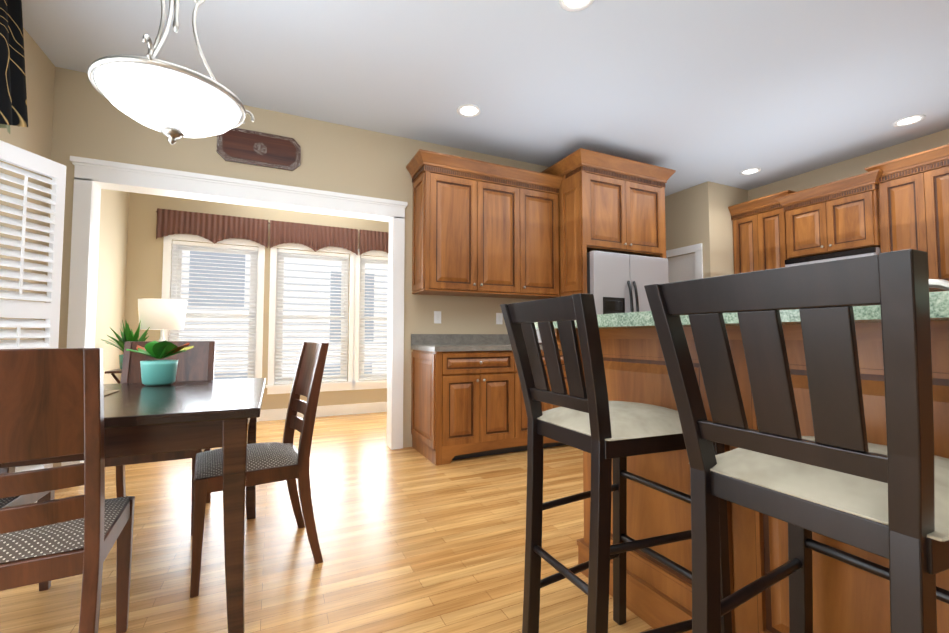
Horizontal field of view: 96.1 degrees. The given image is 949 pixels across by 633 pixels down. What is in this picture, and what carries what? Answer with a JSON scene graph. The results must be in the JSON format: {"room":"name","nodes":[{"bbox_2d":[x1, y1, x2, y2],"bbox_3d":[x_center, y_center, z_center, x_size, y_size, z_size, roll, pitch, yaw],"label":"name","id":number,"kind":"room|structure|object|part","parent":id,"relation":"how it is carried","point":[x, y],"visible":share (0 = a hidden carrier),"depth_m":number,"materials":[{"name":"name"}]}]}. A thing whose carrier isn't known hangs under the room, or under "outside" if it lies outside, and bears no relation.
{"room":"kitchen","nodes":[
{"label":"kitchen","id":0,"kind":"room"},
{"bbox_2d":[0,27,54,348],"bbox_3d":[-1.772,-0.404,0.352,0.150,2.840,5.750,1,-3,-25],"label":"wall","id":1,"kind":"structure","parent":0,"point":[35,136],"depth_m":2.67,"materials":[{"name":"beige paint"}]},
{"bbox_2d":[0,0,27,133],"bbox_3d":[-1.869,-1.353,0.997,0.183,0.805,2.920,1,-3,-25],"label":"swag","id":2,"kind":"object","parent":1,"relation":"attached to","point":[13,103],"visible":1,"depth_m":2.22,"materials":[{"name":"black fabric"}]},
{"bbox_2d":[95,189,128,383],"bbox_3d":[-3.443,-0.245,3.784,0.150,2.840,1.890,1,-3,-25],"label":"wall","id":3,"kind":"structure","parent":0,"point":[112,262],"depth_m":4.10,"materials":[{"name":"beige paint"}]},
{"bbox_2d":[123,192,388,409],"bbox_3d":[-2.107,-0.172,5.371,3.620,2.840,0.150,1,-3,-25],"label":"wall","id":4,"kind":"structure","parent":0,"point":[144,267],"depth_m":4.86,"materials":[{"name":"beige paint"}]},
{"bbox_2d":[160,234,264,379],"bbox_3d":[-2.988,0.002,4.910,1.040,1.830,0.180,1,-3,-25],"label":"bay window","id":5,"kind":"structure","parent":4,"relation":"in","point":[254,315],"depth_m":4.94,"materials":[{"name":"white"}]},
{"bbox_2d":[156,208,268,247],"bbox_3d":[-2.958,-0.994,4.856,1.110,0.345,0.043,1,-3,-25],"label":"valance","id":6,"kind":"object","parent":5,"relation":"attached to","point":[214,228],"visible":1,"depth_m":4.84,"materials":[{"name":"brown fabric"}]},
{"bbox_2d":[265,243,355,393],"bbox_3d":[-2.029,0.023,5.360,1.040,1.830,0.180,1,-3,-25],"label":"bay window","id":7,"kind":"structure","parent":4,"relation":"in","point":[276,328],"depth_m":5.33,"materials":[{"name":"white"}]},
{"bbox_2d":[269,220,358,254],"bbox_3d":[-1.981,-0.973,5.315,1.050,0.345,0.043,1,-3,-25],"label":"valance","id":8,"kind":"object","parent":7,"relation":"attached to","point":[315,238],"visible":1,"depth_m":5.30,"materials":[{"name":"brown fabric"}]},
{"bbox_2d":[257,402,386,421],"bbox_3d":[-2.072,1.178,5.234,3.620,0.130,0.015,1,-3,-25],"label":"baseboard","id":9,"kind":"structure","parent":4,"relation":"attached to","point":[321,411],"depth_m":5.36,"materials":[{"name":"white wood"}]},
{"bbox_2d":[353,249,387,389],"bbox_3d":[-1.133,0.042,5.781,1.040,1.830,0.180,1,-3,-25],"label":"bay window","id":10,"kind":"structure","parent":4,"relation":"in","point":[377,381],"depth_m":5.63,"materials":[{"name":"white"}]},
{"bbox_2d":[359,230,388,254],"bbox_3d":[-1.085,-0.953,5.736,0.930,0.345,0.043,1,-3,-25],"label":"valance","id":11,"kind":"object","parent":10,"relation":"attached to","point":[370,240],"visible":0.31,"depth_m":5.62,"materials":[{"name":"brown fabric"}]},
{"bbox_2d":[42,67,548,466],"bbox_3d":[-0.579,-0.235,4.003,5.120,2.840,0.150,1,-3,-25],"label":"wall","id":12,"kind":"structure","parent":0,"point":[90,121],"depth_m":3.58,"materials":[{"name":"beige paint"}]},
{"bbox_2d":[61,156,407,465],"bbox_3d":[-1.721,0.046,3.433,2.360,2.225,0.195,1,-3,-25],"label":"trim","id":13,"kind":"structure","parent":12,"relation":"attached to","point":[93,178],"depth_m":3.27,"materials":[{"name":"white"}]},
{"bbox_2d":[217,128,300,170],"bbox_3d":[-1.717,-1.343,3.418,0.600,0.270,0.027,1,-3,-25],"label":"plaque","id":14,"kind":"object","parent":12,"relation":"attached to","point":[244,146],"visible":1,"depth_m":3.41,"materials":[{"name":"brown wood"}]},
{"bbox_2d":[434,311,440,323],"bbox_3d":[-0.347,0.008,4.014,0.070,0.115,0.008,1,-3,-25],"label":"electrical outlet","id":15,"kind":"object","parent":12,"relation":"attached to","point":[437,317],"depth_m":4.01,"materials":[{"name":"white plastic"}]},
{"bbox_2d":[411,334,509,345],"bbox_3d":[0.065,0.224,4.186,1.420,0.100,0.020,1,-3,-25],"label":"backsplash","id":16,"kind":"structure","parent":12,"relation":"attached to","point":[416,339],"depth_m":4.05,"materials":[{"name":"grey stone"}]},
{"bbox_2d":[410,150,525,296],"bbox_3d":[-0.046,-0.801,4.005,1.010,1.170,0.341,1,-3,-25],"label":"upper cabinet","id":17,"kind":"object","parent":12,"relation":"attached to","point":[483,229],"depth_m":3.83,"materials":[{"name":"brown wood"}]},
{"bbox_2d":[496,313,502,323],"bbox_3d":[0.251,0.021,4.294,0.070,0.115,0.008,1,-3,-25],"label":"electrical outlet","id":18,"kind":"object","parent":12,"relation":"attached to","point":[499,316],"depth_m":4.29,"materials":[{"name":"white plastic"}]},
{"bbox_2d":[518,170,561,299],"bbox_3d":[0.541,-0.788,4.280,0.518,1.170,0.341,1,-3,-25],"label":"upper cabinet","id":19,"kind":"object","parent":12,"relation":"attached to","point":[542,190],"depth_m":4.15,"materials":[{"name":"brown wood"}]},
{"bbox_2d":[0,412,653,632],"bbox_3d":[0.821,1.178,2.744,7.600,0.100,8.300,1,-3,-25],"label":"floor","id":20,"kind":"structure","parent":0,"point":[411,540],"depth_m":1.98,"materials":[{"name":"brown wood"}]},
{"bbox_2d":[0,490,54,590],"bbox_3d":[-1.837,0.581,1.420,0.522,0.970,0.452,1,-3,-25],"label":"chair","id":21,"kind":"object","parent":20,"relation":"on","point":[25,499],"visible":0.23,"depth_m":1.55,"materials":[{"name":"brown wood"}]},
{"bbox_2d":[0,348,134,632],"bbox_3d":[-1.254,0.569,1.153,0.452,0.970,0.522,1,-3,-29],"label":"chair","id":22,"kind":"object","parent":20,"relation":"on","point":[51,402],"visible":1,"depth_m":1.07,"materials":[{"name":"brown wood"}]},
{"bbox_2d":[105,368,121,382],"bbox_3d":[-3.003,0.834,3.891,0.500,0.706,0.380,1,-3,-25],"label":"tray table","id":23,"kind":"object","parent":20,"relation":"on","point":[119,370],"visible":0.1,"depth_m":3.68,"materials":[{"name":"brown wood"}]},
{"bbox_2d":[101,320,149,368],"bbox_3d":[-3.077,0.248,3.783,0.370,0.450,0.395,1,-3,-25],"label":"fern plant","id":24,"kind":"object","parent":23,"relation":"on","point":[127,334],"visible":0.35,"depth_m":3.74,"materials":[{"name":"green plant"}]},
{"bbox_2d":[138,298,186,340],"bbox_3d":[-2.956,0.165,4.033,0.380,0.640,0.380,1,-3,-25],"label":"table lamp","id":25,"kind":"object","parent":23,"relation":"on","point":[162,315],"visible":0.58,"depth_m":3.90,"materials":[{"name":"white fabric"}]},
{"bbox_2d":[0,378,265,632],"bbox_3d":[-1.473,0.699,1.686,1.130,0.760,1.140,1,-3,-25],"label":"dining table","id":26,"kind":"object","parent":20,"relation":"on","point":[143,419],"visible":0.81,"depth_m":1.42,"materials":[{"name":"brown wood"}]},
{"bbox_2d":[104,390,119,395],"bbox_3d":[-1.587,0.311,1.606,0.280,0.004,0.460,1,-3,-25],"label":"placemat","id":27,"kind":"object","parent":26,"relation":"on","point":[107,392],"visible":0.17,"depth_m":1.81,"materials":[{"name":"beige fabric"}]},
{"bbox_2d":[126,340,193,385],"bbox_3d":[-1.550,0.224,2.105,0.248,0.224,0.196,1,-3,-25],"label":"potted plant","id":28,"kind":"object","parent":26,"relation":"on","point":[157,372],"visible":0.98,"depth_m":2.06,"materials":[{"name":"teal"}]},
{"bbox_2d":[105,341,215,535],"bbox_3d":[-1.704,0.622,2.311,0.452,0.970,0.522,1,-3,-25],"label":"chair","id":29,"kind":"object","parent":20,"relation":"on","point":[196,362],"visible":0.33,"depth_m":2.44,"materials":[{"name":"brown wood"}]},
{"bbox_2d":[190,342,328,597],"bbox_3d":[-0.981,0.607,1.973,0.522,0.970,0.452,2,-3,-32],"label":"chair","id":30,"kind":"object","parent":20,"relation":"on","point":[286,460],"visible":0.98,"depth_m":1.87,"materials":[{"name":"brown wood"}]},
{"bbox_2d":[411,346,522,465],"bbox_3d":[-0.089,0.735,3.758,0.781,0.880,0.621,1,-3,-25],"label":"base cabinet","id":31,"kind":"object","parent":20,"relation":"on","point":[467,399],"depth_m":3.49,"materials":[{"name":"brown wood"}]},
{"bbox_2d":[415,342,559,353],"bbox_3d":[0.197,0.281,3.903,1.420,0.040,0.640,1,-3,-25],"label":"countertop","id":32,"kind":"structure","parent":31,"relation":"on","point":[498,345],"depth_m":3.49,"materials":[{"name":"grey stone"}]},
{"bbox_2d":[536,329,541,343],"bbox_3d":[0.631,0.176,4.278,0.170,0.199,0.080,1,-3,-25],"label":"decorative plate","id":33,"kind":"object","parent":32,"relation":"on","point":[538,336],"visible":0.12,"depth_m":4.28,"materials":[{"name":"white"}]},
{"bbox_2d":[523,350,571,450],"bbox_3d":[0.496,0.747,4.033,0.749,0.880,0.621,1,-3,-25],"label":"base cabinet","id":34,"kind":"object","parent":20,"relation":"on","point":[547,442],"depth_m":3.76,"materials":[{"name":"brown wood"}]},
{"bbox_2d":[541,148,675,296],"bbox_3d":[1.355,-0.149,4.404,1.225,2.705,0.755,1,-3,-25],"label":"tall cabinet","id":35,"kind":"object","parent":20,"relation":"on","point":[610,203],"visible":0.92,"depth_m":4.12,"materials":[{"name":"brown wood"}]},
{"bbox_2d":[500,293,731,632],"bbox_3d":[0.392,0.508,1.251,0.506,1.100,0.422,1,-3,-25],"label":"stool","id":36,"kind":"object","parent":20,"relation":"on","point":[597,424],"visible":0.9,"depth_m":1.16,"materials":[{"name":"brown wood"}]},
{"bbox_2d":[587,251,668,314],"bbox_3d":[1.378,0.311,4.333,0.955,1.780,0.785,1,-3,-25],"label":"fridge","id":37,"kind":"object","parent":20,"relation":"on","point":[617,282],"visible":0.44,"depth_m":4.00,"materials":[{"name":"grey metal"}]},
{"bbox_2d":[555,319,948,632],"bbox_3d":[1.364,0.514,0.614,0.955,1.030,3.012,1,-3,-25],"label":"kitchen island","id":38,"kind":"object","parent":20,"relation":"on","point":[847,598],"depth_m":1.20,"materials":[{"name":"brown wood"}]},
{"bbox_2d":[534,291,948,330],"bbox_3d":[1.105,-0.006,0.548,0.520,0.082,3.070,1,-3,-25],"label":"island countertop","id":39,"kind":"structure","parent":38,"relation":"on","point":[939,301],"depth_m":0.91,"materials":[{"name":"stone"}]},
{"bbox_2d":[929,279,948,290],"bbox_3d":[1.267,0.018,1.341,0.076,0.243,0.475,1,-3,-29],"label":"faucet","id":40,"kind":"object","parent":38,"relation":"on","point":[939,284],"visible":0.1,"depth_m":1.20,"materials":[{"name":"silver metal"}]},
{"bbox_2d":[644,249,948,632],"bbox_3d":[0.646,0.485,0.747,0.506,1.100,0.422,1,-3,-25],"label":"stool","id":41,"kind":"object","parent":20,"relation":"on","point":[837,476],"visible":1,"depth_m":0.64,"materials":[{"name":"brown wood"}]},
{"bbox_2d":[22,0,948,195],"bbox_3d":[0.821,-1.759,2.880,7.600,0.100,8.300,1,-3,-25],"label":"ceiling","id":42,"kind":"structure","parent":0,"point":[692,93],"depth_m":2.92,"materials":[{"name":"grey paint"}]},
{"bbox_2d":[87,0,253,144],"bbox_3d":[-1.013,-1.180,1.467,0.462,1.183,0.486,1,-3,-25],"label":"pendant light","id":43,"kind":"object","parent":42,"relation":"hanging from","point":[170,133],"depth_m":1.36,"materials":[{"name":"white glass"}]},
{"bbox_3d":[-1.032,-0.695,1.460,0.412,0.114,0.412,1,-3,-25],"label":"pendant light shade","id":44,"kind":"part","parent":43,"relation":"part of","materials":[{"name":"white glass"}]},
{"bbox_2d":[457,104,480,116],"bbox_3d":[-0.045,-1.677,3.475,0.196,0.007,0.196,1,-3,-25],"label":"recessed light","id":45,"kind":"object","parent":42,"relation":"in","point":[468,110],"visible":1,"depth_m":3.47,"materials":[{"name":"white glass"}]},
{"bbox_2d":[559,0,593,11],"bbox_3d":[0.557,-1.731,2.312,0.196,0.007,0.196,1,-3,-25],"label":"recessed light","id":46,"kind":"object","parent":42,"relation":"in","point":[572,5],"visible":1,"depth_m":2.36,"materials":[{"name":"white"}]},
{"bbox_2d":[740,168,760,174],"bbox_3d":[3.076,-1.617,4.753,0.196,0.007,0.196,1,-3,-25],"label":"recessed light","id":47,"kind":"object","parent":42,"relation":"in","point":[749,171],"visible":1,"depth_m":4.76,"materials":[{"name":"white glass"}]},
{"bbox_2d":[893,114,924,126],"bbox_3d":[3.703,-1.669,3.635,0.196,0.007,0.196,1,-3,-25],"label":"recessed light","id":48,"kind":"object","parent":42,"relation":"in","point":[908,120],"visible":0.96,"depth_m":3.63,"materials":[{"name":"white"}]},
{"bbox_2d":[665,185,697,257],"bbox_3d":[2.237,-0.128,6.319,0.150,2.840,2.550,1,-3,-25],"label":"wall","id":49,"kind":"structure","parent":0,"point":[681,219],"depth_m":5.38,"materials":[{"name":"beige paint"}]},
{"bbox_2d":[666,243,702,282],"bbox_3d":[2.557,0.197,5.498,0.085,2.115,0.930,1,-3,-25],"label":"door frame","id":50,"kind":"structure","parent":49,"relation":"attached to","point":[686,267],"depth_m":5.34,"materials":[{"name":"white wood"}]},
{"bbox_2d":[697,181,747,277],"bbox_3d":[3.083,-0.179,5.226,0.750,2.840,0.150,1,-3,-25],"label":"wall","id":51,"kind":"structure","parent":0,"point":[715,201],"depth_m":5.12,"materials":[{"name":"beige paint"}]},
{"bbox_2d":[748,129,948,200],"bbox_3d":[4.586,-0.278,3.090,0.150,2.840,5.300,1,-3,-25],"label":"wall","id":52,"kind":"structure","parent":0,"point":[855,166],"depth_m":4.43,"materials":[{"name":"beige paint"}]},
{"bbox_2d":[728,192,787,273],"bbox_3d":[3.429,-0.758,4.990,0.340,1.176,0.613,1,-3,-25],"label":"upper cabinet","id":53,"kind":"object","parent":52,"relation":"attached to","point":[758,225],"depth_m":4.91,"materials":[{"name":"brown wood"}]},
{"bbox_2d":[780,172,879,259],"bbox_3d":[3.706,-0.977,4.363,0.380,0.675,0.770,1,-3,-25],"label":"upper cabinet","id":54,"kind":"object","parent":52,"relation":"attached to","point":[841,215],"depth_m":4.23,"materials":[{"name":"brown wood"}]},
{"bbox_2d":[785,247,880,266],"bbox_3d":[3.668,-0.411,4.319,0.454,0.420,0.762,1,-3,-25],"label":"microwave","id":55,"kind":"object","parent":54,"relation":"attached to","point":[863,252],"visible":0.08,"depth_m":4.19,"materials":[{"name":"silver metal"}]},
{"bbox_2d":[872,144,948,291],"bbox_3d":[4.023,-0.816,3.727,0.340,1.176,0.633,1,-3,-25],"label":"upper cabinet","id":56,"kind":"object","parent":52,"relation":"attached to","point":[901,203],"depth_m":3.69,"materials":[{"name":"brown wood"}]},
{"bbox_3d":[-1.918,0.042,0.905,0.050,2.000,2.467,1,-3,-25],"label":"shutter panels","id":57,"kind":"object","parent":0,"visible":0},
{"bbox_2d":[0,140,65,502],"bbox_3d":[-2.380,0.082,2.210,0.049,1.920,0.410,0,-3,4],"label":"shutter","id":58,"kind":"object","parent":57,"relation":"attached to","point":[49,310],"visible":0.6,"depth_m":2.28,"materials":[{"name":"white wood"}]},
{"label":"outside","id":59,"kind":"structure","parent":0,"visible":0},
{"bbox_2d":[188,251,373,378],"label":"building windows","id":60,"kind":"structure","parent":59,"point":[229,276],"depth_m":7.16,"materials":[{"name":"grey"}]},
{"bbox_2d":[179,250,387,376],"bbox_3d":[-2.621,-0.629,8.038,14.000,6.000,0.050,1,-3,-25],"label":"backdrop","id":61,"kind":"structure","parent":59,"point":[372,271],"depth_m":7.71,"materials":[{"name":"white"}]}
]}

